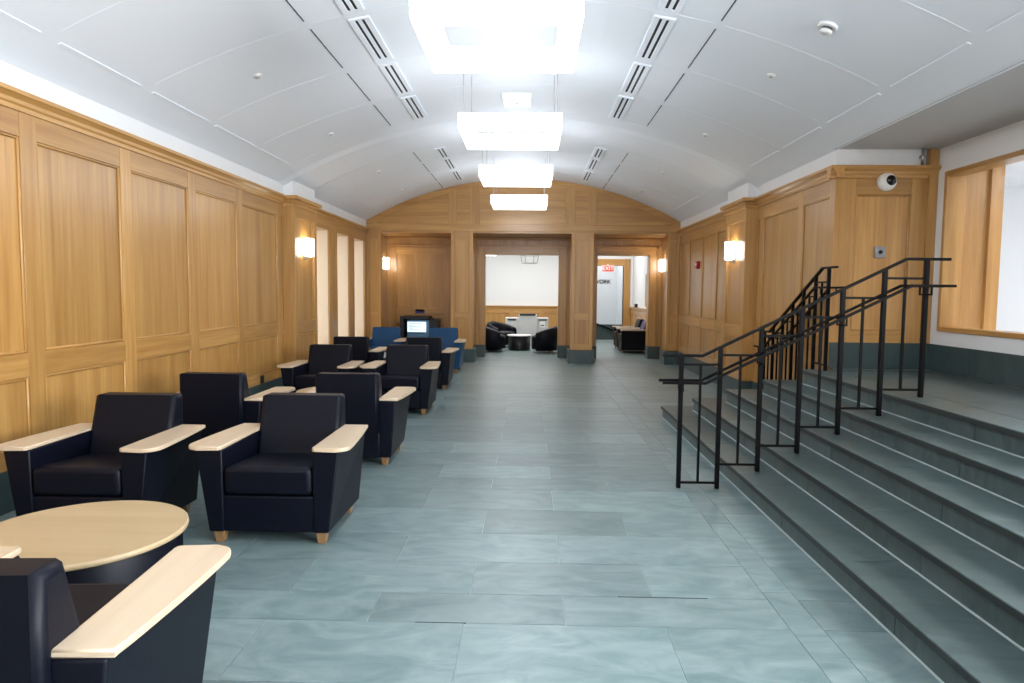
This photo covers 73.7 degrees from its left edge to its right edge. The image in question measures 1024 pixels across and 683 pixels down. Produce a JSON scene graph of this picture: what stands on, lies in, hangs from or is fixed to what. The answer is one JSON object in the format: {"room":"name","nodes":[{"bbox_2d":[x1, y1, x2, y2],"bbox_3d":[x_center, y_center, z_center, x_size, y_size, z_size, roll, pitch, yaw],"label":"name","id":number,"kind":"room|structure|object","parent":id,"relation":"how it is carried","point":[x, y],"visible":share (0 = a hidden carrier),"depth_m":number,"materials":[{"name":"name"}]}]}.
{"room":"lobby lounge","nodes":[
{"label":"lobby lounge","id":0,"kind":"room"},
{"bbox_2d":[0,60,368,472],"bbox_3d":[-3.718,-0.520,6.469,0.525,3.235,18.780,1,4,1],"label":"wall","id":1,"kind":"structure","parent":0,"point":[136,256],"depth_m":6.17,"materials":[{"name":"brown wood"}]},
{"bbox_2d":[0,377,282,515],"bbox_3d":[-3.575,0.959,6.397,0.062,0.298,18.426,1,4,1],"label":"baseboard","id":2,"kind":"structure","parent":1,"relation":"attached to","point":[6,499],"depth_m":4.87,"materials":[{"name":"stone"}]},
{"bbox_2d":[260,375,263,383],"bbox_3d":[-3.468,0.525,9.467,0.034,0.110,0.110,1,4,1],"label":"wall outlet","id":3,"kind":"object","parent":1,"relation":"attached to","point":[262,376],"visible":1,"depth_m":9.44,"materials":[{"name":"black plastic"}]},
{"bbox_2d":[282,181,321,362],"bbox_3d":[-3.318,-0.852,10.808,0.295,3.275,1.210,1,4,1],"label":"column","id":4,"kind":"structure","parent":1,"relation":"attached to","point":[300,317],"depth_m":10.48,"materials":[{"name":"brown wood"}]},
{"bbox_2d":[303,238,313,259],"bbox_3d":[-3.196,-1.453,10.751,0.140,0.325,0.300,1,4,1],"label":"wall sconce","id":5,"kind":"object","parent":1,"relation":"attached to","point":[308,243],"visible":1,"depth_m":10.65,"materials":[{"name":"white glass"}]},
{"bbox_2d":[316,230,328,343],"bbox_3d":[-3.606,-0.813,12.207,0.390,2.410,0.890,1,4,1],"label":"window","id":6,"kind":"structure","parent":1,"relation":"in","point":[322,235],"depth_m":12.62,"materials":[{"name":"beige paint"}]},
{"bbox_2d":[337,236,348,335],"bbox_3d":[-3.569,-0.914,13.593,0.390,2.410,0.890,1,4,1],"label":"window","id":7,"kind":"structure","parent":1,"relation":"in","point":[342,241],"depth_m":14.00,"materials":[{"name":"beige paint"}]},
{"bbox_2d":[354,241,363,336],"bbox_3d":[-3.535,-1.006,14.874,0.390,2.410,0.920,1,4,1],"label":"window","id":8,"kind":"structure","parent":1,"relation":"in","point":[358,245],"depth_m":15.30,"materials":[{"name":"beige paint"}]},
{"bbox_2d":[0,340,939,682],"bbox_3d":[0.749,0.730,12.938,8.350,0.121,32.268,1,4,1],"label":"floor","id":9,"kind":"structure","parent":0,"point":[534,524],"depth_m":3.99,"materials":[{"name":"tile"}]},
{"bbox_2d":[0,500,188,583],"bbox_3d":[-2.093,1.128,3.316,0.960,0.434,0.960,1,4,1],"label":"table","id":10,"kind":"object","parent":9,"relation":"on","point":[105,542],"visible":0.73,"depth_m":3.23,"materials":[{"name":"beige wood"}]},
{"bbox_2d":[0,392,204,516],"bbox_3d":[-2.677,0.822,4.585,1.012,0.850,0.807,1,4,1],"label":"lounge chair","id":11,"kind":"object","parent":9,"relation":"on","point":[135,446],"visible":0.8,"depth_m":4.42,"materials":[{"name":"black leather"}]},
{"bbox_2d":[33,453,121,495],"bbox_3d":[-2.680,0.846,4.497,0.560,0.179,0.595,1,4,1],"label":"seat cushion","id":12,"kind":"object","parent":11,"relation":"on","point":[60,474],"depth_m":4.21,"materials":[{"name":"black leather"}]},
{"bbox_2d":[0,545,230,682],"bbox_3d":[-1.545,1.005,2.203,1.012,0.850,0.807,0,4,-2],"label":"lounge chair","id":13,"kind":"object","parent":9,"relation":"on","point":[153,628],"visible":1,"depth_m":1.99,"materials":[{"name":"black leather"}]},
{"bbox_2d":[69,583,130,624],"bbox_3d":[-1.548,1.016,2.293,0.560,0.179,0.595,0,4,-2],"label":"seat cushion","id":14,"kind":"object","parent":13,"relation":"on","point":[88,599],"depth_m":2.47,"materials":[{"name":"black leather"}]},
{"bbox_2d":[176,372,294,438],"bbox_3d":[-2.682,0.682,6.508,1.012,0.850,0.807,1,4,1],"label":"lounge chair","id":15,"kind":"object","parent":9,"relation":"on","point":[218,401],"visible":0.52,"depth_m":6.10,"materials":[{"name":"black leather"}]},
{"bbox_2d":[188,392,367,543],"bbox_3d":[-1.516,0.828,4.635,1.012,0.850,0.807,1,4,1],"label":"lounge chair","id":16,"kind":"object","parent":9,"relation":"on","point":[296,469],"visible":1,"depth_m":4.30,"materials":[{"name":"black leather"}]},
{"bbox_2d":[224,453,312,494],"bbox_3d":[-1.518,0.852,4.547,0.560,0.179,0.595,1,4,1],"label":"seat cushion","id":17,"kind":"object","parent":16,"relation":"on","point":[244,473],"depth_m":4.26,"materials":[{"name":"black leather"}]},
{"bbox_2d":[296,387,313,392],"bbox_3d":[-2.025,0.789,7.984,0.960,0.434,0.960,1,4,1],"label":"table","id":18,"kind":"object","parent":9,"relation":"on","point":[304,390],"visible":0.12,"depth_m":7.95,"materials":[{"name":"beige wood"}]},
{"bbox_2d":[277,344,363,392],"bbox_3d":[-2.522,0.490,9.160,1.012,0.850,0.807,1,4,1],"label":"lounge chair","id":19,"kind":"object","parent":9,"relation":"on","point":[299,374],"visible":0.58,"depth_m":9.33,"materials":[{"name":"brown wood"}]},
{"bbox_2d":[294,374,315,389],"bbox_3d":[-2.524,0.514,9.073,0.560,0.179,0.595,1,4,1],"label":"seat cushion","id":20,"kind":"object","parent":19,"relation":"on","point":[301,381],"depth_m":8.78,"materials":[{"name":"black leather"}]},
{"bbox_2d":[333,336,386,372],"bbox_3d":[-2.610,0.320,11.494,1.012,0.850,0.807,1,4,1],"label":"lounge chair","id":21,"kind":"object","parent":9,"relation":"on","point":[361,351],"visible":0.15,"depth_m":11.08,"materials":[{"name":"black leather"}]},
{"bbox_2d":[305,372,415,464],"bbox_3d":[-1.484,0.687,6.577,1.012,0.850,0.807,1,4,1],"label":"lounge chair","id":22,"kind":"object","parent":9,"relation":"on","point":[385,416],"visible":0.66,"depth_m":6.18,"materials":[{"name":"black leather"}]},
{"bbox_2d":[369,327,405,349],"bbox_3d":[-2.608,0.149,13.852,1.012,0.850,0.807,1,4,1],"label":"lounge chair","id":23,"kind":"object","parent":9,"relation":"on","point":[381,336],"visible":0.28,"depth_m":14.05,"materials":[{"name":"blue leather"}]},
{"bbox_2d":[359,345,440,414],"bbox_3d":[-1.461,0.498,9.183,1.012,0.850,0.807,1,4,1],"label":"lounge chair","id":24,"kind":"object","parent":9,"relation":"on","point":[404,365],"visible":0.75,"depth_m":9.10,"materials":[{"name":"black leather"}]},
{"bbox_2d":[381,374,419,389],"bbox_3d":[-1.463,0.522,9.096,0.560,0.179,0.595,1,4,1],"label":"seat cushion","id":25,"kind":"object","parent":24,"relation":"on","point":[388,381],"depth_m":8.80,"materials":[{"name":"black leather"}]},
{"bbox_2d":[400,315,440,337],"bbox_3d":[-2.182,-0.107,16.318,0.880,1.010,0.600,1,4,1],"label":"base cabinet","id":26,"kind":"object","parent":9,"relation":"on","point":[411,325],"visible":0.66,"depth_m":16.13,"materials":[{"name":"black laminate"}]},
{"bbox_2d":[407,319,428,336],"bbox_3d":[-2.212,-0.316,16.324,0.535,0.425,0.360,1,4,1],"label":"monitor","id":27,"kind":"object","parent":26,"relation":"on","point":[415,327],"depth_m":16.13,"materials":[{"name":"plastic"}]},
{"bbox_2d":[406,337,458,388],"bbox_3d":[-1.421,0.334,11.444,1.012,0.850,0.807,1,4,1],"label":"lounge chair","id":28,"kind":"object","parent":9,"relation":"on","point":[446,356],"visible":0.51,"depth_m":11.06,"materials":[{"name":"black leather"}]},
{"bbox_2d":[429,328,465,372],"bbox_3d":[-1.411,0.167,13.741,1.012,0.850,0.807,1,4,1],"label":"lounge chair","id":29,"kind":"object","parent":9,"relation":"on","point":[449,336],"visible":0.36,"depth_m":13.92,"materials":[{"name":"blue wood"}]},
{"bbox_2d":[486,326,505,351],"bbox_3d":[-0.528,-0.094,18.407,0.720,0.710,0.819,0,4,-4],"label":"tub chair","id":30,"kind":"object","parent":9,"relation":"on","point":[495,340],"visible":0.72,"depth_m":18.04,"materials":[{"name":"black leather"}]},
{"bbox_2d":[486,321,516,344],"bbox_3d":[-0.317,-0.211,19.836,0.828,0.738,0.942,4,5,37],"label":"tub chair","id":31,"kind":"object","parent":9,"relation":"on","point":[504,329],"visible":0.41,"depth_m":20.00,"materials":[{"name":"black leather"}]},
{"bbox_2d":[507,334,531,350],"bbox_3d":[0.203,0.021,18.902,0.680,0.420,0.680,1,4,1],"label":"table","id":32,"kind":"object","parent":9,"relation":"on","point":[516,342],"visible":1,"depth_m":18.64,"materials":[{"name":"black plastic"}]},
{"bbox_2d":[505,314,547,343],"bbox_3d":[0.456,-0.401,21.182,1.320,0.935,0.680,1,4,1],"label":"base cabinet","id":33,"kind":"object","parent":9,"relation":"on","point":[531,324],"visible":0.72,"depth_m":20.87,"materials":[{"name":"grey laminate"}]},
{"bbox_2d":[531,326,556,352],"bbox_3d":[0.877,-0.069,18.218,0.720,0.710,0.819,1,4,10],"label":"tub chair","id":34,"kind":"object","parent":9,"relation":"on","point":[544,340],"visible":0.98,"depth_m":17.86,"materials":[{"name":"black leather"}]},
{"bbox_2d":[613,319,643,349],"bbox_3d":[3.336,-0.216,19.575,0.807,0.850,1.012,1,4,1],"label":"lounge chair","id":35,"kind":"object","parent":9,"relation":"on","point":[639,321],"visible":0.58,"depth_m":19.43,"materials":[{"name":"black leather"}]},
{"bbox_2d":[617,320,645,352],"bbox_3d":[3.287,-0.137,18.478,0.807,0.850,1.012,1,4,1],"label":"lounge chair","id":36,"kind":"object","parent":9,"relation":"on","point":[628,338],"visible":0.88,"depth_m":18.09,"materials":[{"name":"black leather"}]},
{"bbox_2d":[661,369,1023,682],"bbox_3d":[3.118,1.030,2.910,2.684,0.778,11.818,1,4,1],"label":"stone steps","id":37,"kind":"structure","parent":9,"relation":"on","point":[915,510],"depth_m":4.26,"materials":[{"name":"stone"}]},
{"bbox_2d":[754,266,844,387],"bbox_3d":[3.414,0.076,8.328,0.188,1.899,2.275,1,4,1],"label":"stair handrail","id":38,"kind":"object","parent":37,"relation":"on","point":[814,279],"visible":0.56,"depth_m":7.95,"materials":[{"name":"black metal"}]},
{"bbox_2d":[659,258,956,488],"bbox_3d":[2.352,0.270,5.539,2.275,1.899,0.188,1,4,1],"label":"stair handrail","id":39,"kind":"object","parent":37,"relation":"on","point":[760,360],"visible":1,"depth_m":5.52,"materials":[{"name":"black metal"}]},
{"bbox_2d":[0,0,1023,221],"bbox_3d":[0.645,-2.545,6.207,8.322,1.082,18.780,1,4,1],"label":"ceiling","id":40,"kind":"structure","parent":0,"point":[185,70],"depth_m":6.67,"materials":[{"name":"paint"}]},
{"bbox_2d":[253,73,261,78],"bbox_3d":[-2.461,-2.572,6.608,0.083,0.054,0.084,1,4,10],"label":"sprinkler head","id":41,"kind":"object","parent":40,"relation":"attached to","point":[258,75],"visible":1,"depth_m":6.59},
{"bbox_2d":[334,0,364,13],"bbox_3d":[-1.366,-2.791,5.305,0.192,0.070,1.070,1,4,1],"label":"ceiling vent","id":42,"kind":"object","parent":40,"relation":"in","point":[346,6],"visible":1,"depth_m":5.72,"materials":[{"name":"metal"}]},
{"bbox_2d":[348,15,392,61],"bbox_3d":[-1.334,-2.878,6.506,0.192,0.070,1.060,1,4,1],"label":"ceiling vent","id":43,"kind":"object","parent":40,"relation":"in","point":[363,26],"visible":1,"depth_m":6.43,"materials":[{"name":"metal"}]},
{"bbox_2d":[379,62,412,94],"bbox_3d":[-1.302,-2.966,7.718,0.192,0.070,1.050,1,4,1],"label":"ceiling vent","id":44,"kind":"object","parent":40,"relation":"in","point":[392,72],"visible":1,"depth_m":7.65,"materials":[{"name":"metal"}]},
{"bbox_2d":[400,95,427,119],"bbox_3d":[-1.271,-3.052,8.909,0.192,0.070,1.040,1,4,1],"label":"ceiling vent","id":45,"kind":"object","parent":40,"relation":"in","point":[411,103],"visible":0.99,"depth_m":8.85,"materials":[{"name":"metal"}]},
{"bbox_2d":[434,147,450,158],"bbox_3d":[-1.196,-3.259,11.766,0.192,0.070,0.790,1,4,1],"label":"ceiling vent","id":46,"kind":"object","parent":40,"relation":"in","point":[442,152],"visible":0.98,"depth_m":11.72,"materials":[{"name":"metal"}]},
{"bbox_2d":[441,158,456,169],"bbox_3d":[-1.169,-3.334,12.793,0.192,0.070,0.990,1,4,1],"label":"ceiling vent","id":47,"kind":"object","parent":40,"relation":"in","point":[449,163],"visible":0.91,"depth_m":12.73,"materials":[{"name":"metal"}]},
{"bbox_2d":[450,170,463,180],"bbox_3d":[-1.134,-3.429,14.099,0.192,0.070,1.070,1,4,1],"label":"ceiling vent","id":48,"kind":"object","parent":40,"relation":"in","point":[456,175],"visible":0.98,"depth_m":14.04,"materials":[{"name":"metal"}]},
{"bbox_2d":[410,0,583,72],"bbox_3d":[-0.078,-2.426,4.651,1.060,0.834,1.060,1,4,1],"label":"pendant lamp","id":49,"kind":"object","parent":40,"relation":"hanging from","point":[428,18],"visible":1,"depth_m":4.41,"materials":[{"name":"white"}]},
{"bbox_2d":[458,73,561,149],"bbox_3d":[-0.004,-2.630,7.462,1.060,0.834,1.060,1,4,1],"label":"pendant lamp","id":50,"kind":"object","parent":40,"relation":"hanging from","point":[469,124],"visible":0.94,"depth_m":7.03,"materials":[{"name":"white"}]},
{"bbox_2d":[479,150,552,186],"bbox_3d":[0.071,-2.835,10.294,1.060,0.834,1.060,1,4,1],"label":"pendant lamp","id":51,"kind":"object","parent":40,"relation":"hanging from","point":[490,175],"visible":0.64,"depth_m":9.81,"materials":[{"name":"white plastic"}]},
{"bbox_2d":[502,93,531,106],"bbox_3d":[0.064,-3.133,8.848,0.380,0.102,0.400,1,4,1],"label":"ceiling box","id":52,"kind":"object","parent":40,"relation":"attached to","point":[508,99],"visible":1,"depth_m":8.69,"materials":[{"name":"white plastic"}]},
{"bbox_2d":[491,195,546,209],"bbox_3d":[0.151,-3.054,13.315,1.060,0.834,1.060,1,4,1],"label":"pendant lamp","id":53,"kind":"object","parent":40,"relation":"hanging from","point":[499,202],"visible":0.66,"depth_m":12.82,"materials":[{"name":"white plastic"}]},
{"bbox_2d":[581,171,593,181],"bbox_3d":[1.546,-3.402,14.030,0.192,0.070,1.070,1,4,1],"label":"ceiling vent","id":54,"kind":"object","parent":40,"relation":"in","point":[587,175],"visible":0.98,"depth_m":13.97,"materials":[{"name":"metal"}]},
{"bbox_2d":[586,158,600,169],"bbox_3d":[1.511,-3.308,12.724,0.192,0.070,0.990,1,4,1],"label":"ceiling vent","id":55,"kind":"object","parent":40,"relation":"in","point":[593,163],"visible":0.85,"depth_m":12.67,"materials":[{"name":"metal"}]},
{"bbox_2d":[591,147,606,158],"bbox_3d":[1.484,-3.233,11.697,0.192,0.070,0.790,1,4,1],"label":"ceiling vent","id":56,"kind":"object","parent":40,"relation":"in","point":[598,152],"visible":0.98,"depth_m":11.64,"materials":[{"name":"metal"}]},
{"bbox_2d":[609,95,633,119],"bbox_3d":[1.409,-3.026,8.841,0.192,0.070,1.040,1,4,1],"label":"ceiling vent","id":57,"kind":"object","parent":40,"relation":"in","point":[622,104],"visible":1,"depth_m":8.78,"materials":[{"name":"metal"}]},
{"bbox_2d":[620,62,651,95],"bbox_3d":[1.377,-2.940,7.649,0.192,0.070,1.050,1,4,1],"label":"ceiling vent","id":58,"kind":"object","parent":40,"relation":"in","point":[638,72],"visible":1,"depth_m":7.58,"materials":[{"name":"metal"}]},
{"bbox_2d":[636,15,675,60],"bbox_3d":[1.345,-2.852,6.438,0.192,0.070,1.060,1,4,1],"label":"ceiling vent","id":59,"kind":"object","parent":40,"relation":"in","point":[660,27],"visible":1,"depth_m":6.36,"materials":[{"name":"metal"}]},
{"bbox_2d":[658,0,686,13],"bbox_3d":[1.314,-2.765,5.236,0.192,0.070,1.070,1,4,1],"label":"ceiling vent","id":60,"kind":"object","parent":40,"relation":"in","point":[675,6],"visible":1,"depth_m":5.66,"materials":[{"name":"metal"}]},
{"bbox_2d":[767,73,775,77],"bbox_3d":[2.464,-2.526,6.482,0.083,0.054,0.084,0,4,-7],"label":"sprinkler head","id":61,"kind":"object","parent":40,"relation":"attached to","point":[770,75],"visible":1,"depth_m":6.47},
{"bbox_2d":[818,21,837,35],"bbox_3d":[2.442,-2.423,5.276,0.149,0.109,0.150,1,4,7],"label":"smoke detector","id":62,"kind":"object","parent":40,"relation":"attached to","point":[826,28],"visible":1,"depth_m":5.24,"materials":[{"name":"white plastic"}]},
{"bbox_2d":[366,180,680,358],"bbox_3d":[0.242,-1.619,16.008,7.430,4.113,1.332,1,4,1],"label":"wall","id":63,"kind":"structure","parent":0,"point":[571,207],"depth_m":15.28,"materials":[{"name":"brown wood"}]},
{"bbox_2d":[366,231,383,337],"bbox_3d":[-3.131,-1.037,15.614,0.420,2.950,0.400,1,4,1],"label":"column","id":64,"kind":"structure","parent":63,"relation":"attached to","point":[374,239],"depth_m":15.48,"materials":[{"name":"brown wood"}]},
{"bbox_2d":[383,257,388,270],"bbox_3d":[-2.997,-1.829,16.215,0.140,0.325,0.300,1,4,1],"label":"wall sconce","id":65,"kind":"object","parent":63,"relation":"attached to","point":[385,259],"visible":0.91,"depth_m":16.10,"materials":[{"name":"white glass"}]},
{"bbox_2d":[451,231,476,361],"bbox_3d":[-1.129,-1.024,15.677,0.600,2.950,0.630,1,4,1],"label":"column","id":66,"kind":"structure","parent":63,"relation":"attached to","point":[462,242],"depth_m":15.43,"materials":[{"name":"brown wood"}]},
{"bbox_2d":[566,232,594,363],"bbox_3d":[1.580,-0.996,15.608,0.600,2.950,0.630,1,4,1],"label":"column","id":67,"kind":"structure","parent":63,"relation":"attached to","point":[580,351],"depth_m":15.38,"materials":[{"name":"brown wood"}]},
{"bbox_2d":[659,259,664,273],"bbox_3d":[3.530,-1.760,16.047,0.140,0.325,0.300,1,4,1],"label":"wall sconce","id":68,"kind":"object","parent":63,"relation":"attached to","point":[661,261],"visible":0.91,"depth_m":15.94,"materials":[{"name":"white glass"}]},
{"bbox_2d":[660,232,679,364],"bbox_3d":[3.607,-0.966,15.441,0.360,2.950,0.400,1,4,1],"label":"column","id":69,"kind":"structure","parent":63,"relation":"attached to","point":[672,260],"depth_m":15.33,"materials":[{"name":"brown wood"}]},
{"bbox_2d":[387,237,661,346],"bbox_3d":[0.290,-1.091,16.763,6.900,2.950,0.300,1,4,1],"label":"wall","id":70,"kind":"structure","parent":0,"point":[419,271],"depth_m":16.67,"materials":[{"name":"brown wood"}]},
{"bbox_2d":[476,246,567,357],"bbox_3d":[0.238,-0.973,16.788,2.222,2.710,0.350,1,4,1],"label":"door frame","id":71,"kind":"structure","parent":70,"relation":"in","point":[561,252],"depth_m":16.61,"materials":[{"name":"brown wood"}]},
{"bbox_2d":[474,345,659,358],"bbox_3d":[0.261,0.239,16.753,6.670,0.298,0.015,1,4,1],"label":"baseboard","id":72,"kind":"structure","parent":70,"relation":"attached to","point":[657,355],"depth_m":16.67,"materials":[{"name":"stone"}]},
{"bbox_2d":[592,246,658,358],"bbox_3d":[2.690,-0.947,16.725,1.683,2.710,0.350,1,4,1],"label":"door frame","id":73,"kind":"structure","parent":70,"relation":"in","point":[652,253],"depth_m":16.55,"materials":[{"name":"brown wood"}]},
{"bbox_2d":[486,255,632,327],"bbox_3d":[0.117,-1.819,22.971,8.220,3.500,0.325,1,4,1],"label":"wall","id":74,"kind":"structure","parent":0,"point":[514,288],"depth_m":22.91,"materials":[{"name":"white paint"}]},
{"bbox_2d":[598,259,630,325],"bbox_3d":[3.164,-1.402,22.974,1.560,2.720,0.260,1,4,1],"label":"door frame","id":75,"kind":"structure","parent":74,"relation":"in","point":[626,263],"depth_m":22.79,"materials":[{"name":"brown wood"}]},
{"bbox_2d":[602,264,613,271],"bbox_3d":[3.188,-2.440,22.700,0.400,0.250,0.074,1,4,1],"label":"exit sign","id":76,"kind":"object","parent":75,"relation":"attached to","point":[605,268],"visible":1,"depth_m":22.67,"materials":[{"name":"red plastic"}]},
{"bbox_2d":[597,266,622,323],"bbox_3d":[2.713,-1.949,25.062,5.100,3.500,4.000,1,4,1],"label":"wall","id":77,"kind":"structure","parent":0,"point":[609,295],"depth_m":26.43,"materials":[{"name":"white paint"}]},
{"bbox_2d":[596,324,621,339],"bbox_3d":[2.778,-0.332,23.382,2.350,0.520,0.120,1,4,1],"label":"trim","id":78,"kind":"structure","parent":77,"relation":"attached to","point":[602,333],"depth_m":23.32,"materials":[{"name":"stone"}]},
{"bbox_2d":[629,256,646,325],"bbox_3d":[3.987,-1.557,19.816,0.315,3.500,6.050,1,4,1],"label":"wall","id":79,"kind":"structure","parent":0,"point":[639,262],"depth_m":21.41,"materials":[{"name":"white paint"}]},
{"bbox_2d":[645,274,646,306],"bbox_3d":[3.921,-1.479,19.698,0.040,0.960,0.840,1,4,1],"label":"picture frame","id":80,"kind":"object","parent":79,"relation":"attached to","point":[645,274],"visible":0.41,"depth_m":19.98,"materials":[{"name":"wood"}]},
{"bbox_2d":[677,149,844,382],"bbox_3d":[3.773,-0.826,11.565,0.425,3.235,8.180,1,4,1],"label":"wall","id":81,"kind":"structure","parent":0,"point":[795,208],"depth_m":9.49,"materials":[{"name":"brown wood"}]},
{"bbox_2d":[695,261,699,268],"bbox_3d":[3.674,-1.514,13.534,0.084,0.150,0.100,1,4,1],"label":"fire alarm","id":82,"kind":"object","parent":81,"relation":"attached to","point":[697,263],"visible":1,"depth_m":13.49,"materials":[{"name":"red plastic"}]},
{"bbox_2d":[677,351,756,388],"bbox_3d":[3.651,0.637,11.685,0.062,0.298,7.456,1,4,1],"label":"baseboard","id":83,"kind":"structure","parent":81,"relation":"attached to","point":[706,370],"depth_m":13.12,"materials":[{"name":"stone"}]},
{"bbox_2d":[724,241,735,262],"bbox_3d":[3.404,-1.391,10.682,0.140,0.325,0.300,1,4,1],"label":"wall sconce","id":84,"kind":"object","parent":81,"relation":"attached to","point":[729,246],"visible":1,"depth_m":10.57,"materials":[{"name":"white glass"}]},
{"bbox_2d":[720,183,758,393],"bbox_3d":[3.514,-0.780,10.633,0.295,3.275,1.210,1,4,1],"label":"pillar","id":85,"kind":"structure","parent":81,"relation":"attached to","point":[741,210],"depth_m":10.34,"materials":[{"name":"brown wood"}]},
{"bbox_2d":[827,149,1005,370],"bbox_3d":[4.378,-0.660,7.655,1.833,3.482,0.450,1,4,1],"label":"wall","id":86,"kind":"structure","parent":0,"point":[901,219],"depth_m":7.48,"materials":[{"name":"brown wood"}]},
{"bbox_2d":[827,342,926,369],"bbox_3d":[4.070,0.159,7.623,1.090,0.292,0.064,1,4,1],"label":"baseboard","id":87,"kind":"structure","parent":86,"relation":"attached to","point":[851,350],"depth_m":7.59,"materials":[{"name":"stone"}]},
{"bbox_2d":[874,246,885,257],"bbox_3d":[4.054,-0.983,7.519,0.116,0.124,0.040,1,4,1],"label":"switch plate","id":88,"kind":"object","parent":86,"relation":"attached to","point":[879,252],"visible":1,"depth_m":7.51,"materials":[{"name":"metal"}]},
{"bbox_2d":[877,173,896,190],"bbox_3d":[4.081,-1.736,7.400,0.200,0.200,0.118,1,4,1],"label":"security camera","id":89,"kind":"object","parent":86,"relation":"attached to","point":[886,181],"visible":1,"depth_m":7.38,"materials":[{"name":"white plastic"}]},
{"bbox_2d":[919,148,925,164],"bbox_3d":[4.447,-2.004,7.398,0.056,0.200,0.044,1,4,1],"label":"conduit pipe","id":90,"kind":"object","parent":86,"relation":"attached to","point":[922,157],"visible":0.91,"depth_m":7.38,"materials":[{"name":"metal"}]},
{"bbox_2d":[926,120,1023,388],"bbox_3d":[4.561,-0.213,2.216,0.160,3.382,10.690,1,4,1],"label":"wall","id":91,"kind":"structure","parent":0,"point":[1007,139],"depth_m":6.88,"materials":[{"name":"white paint"}]},
{"bbox_2d":[926,344,1023,388],"bbox_3d":[4.470,0.552,2.264,0.028,0.292,10.670,1,4,1],"label":"baseboard","id":92,"kind":"structure","parent":91,"relation":"attached to","point":[988,366],"depth_m":6.71,"materials":[{"name":"stone"}]},
{"bbox_2d":[936,149,1023,339],"bbox_3d":[4.663,-0.857,5.933,0.200,1.700,2.800,1,4,1],"label":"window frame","id":93,"kind":"structure","parent":91,"relation":"in","point":[955,179],"depth_m":7.26,"materials":[{"name":"brown wood"}]},
{"bbox_2d":[996,160,1023,331],"bbox_3d":[7.007,-0.444,6.252,4.520,3.300,8.100,1,4,1],"label":"wall","id":94,"kind":"structure","parent":0,"point":[1010,306],"depth_m":10.14,"materials":[{"name":"white paint"}]},
{"bbox_3d":[0.017,-3.573,22.257,8.420,0.100,11.500,1,4,1],"label":"ceiling","id":95,"kind":"structure","parent":0,"visible":0},
{"bbox_2d":[520,255,538,263],"bbox_3d":[0.517,-2.806,19.842,0.548,1.072,0.548,1,4,1],"label":"chandelier","id":96,"kind":"object","parent":95,"relation":"hanging from","point":[525,262],"visible":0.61,"depth_m":19.84,"materials":[{"name":"grey metal"}]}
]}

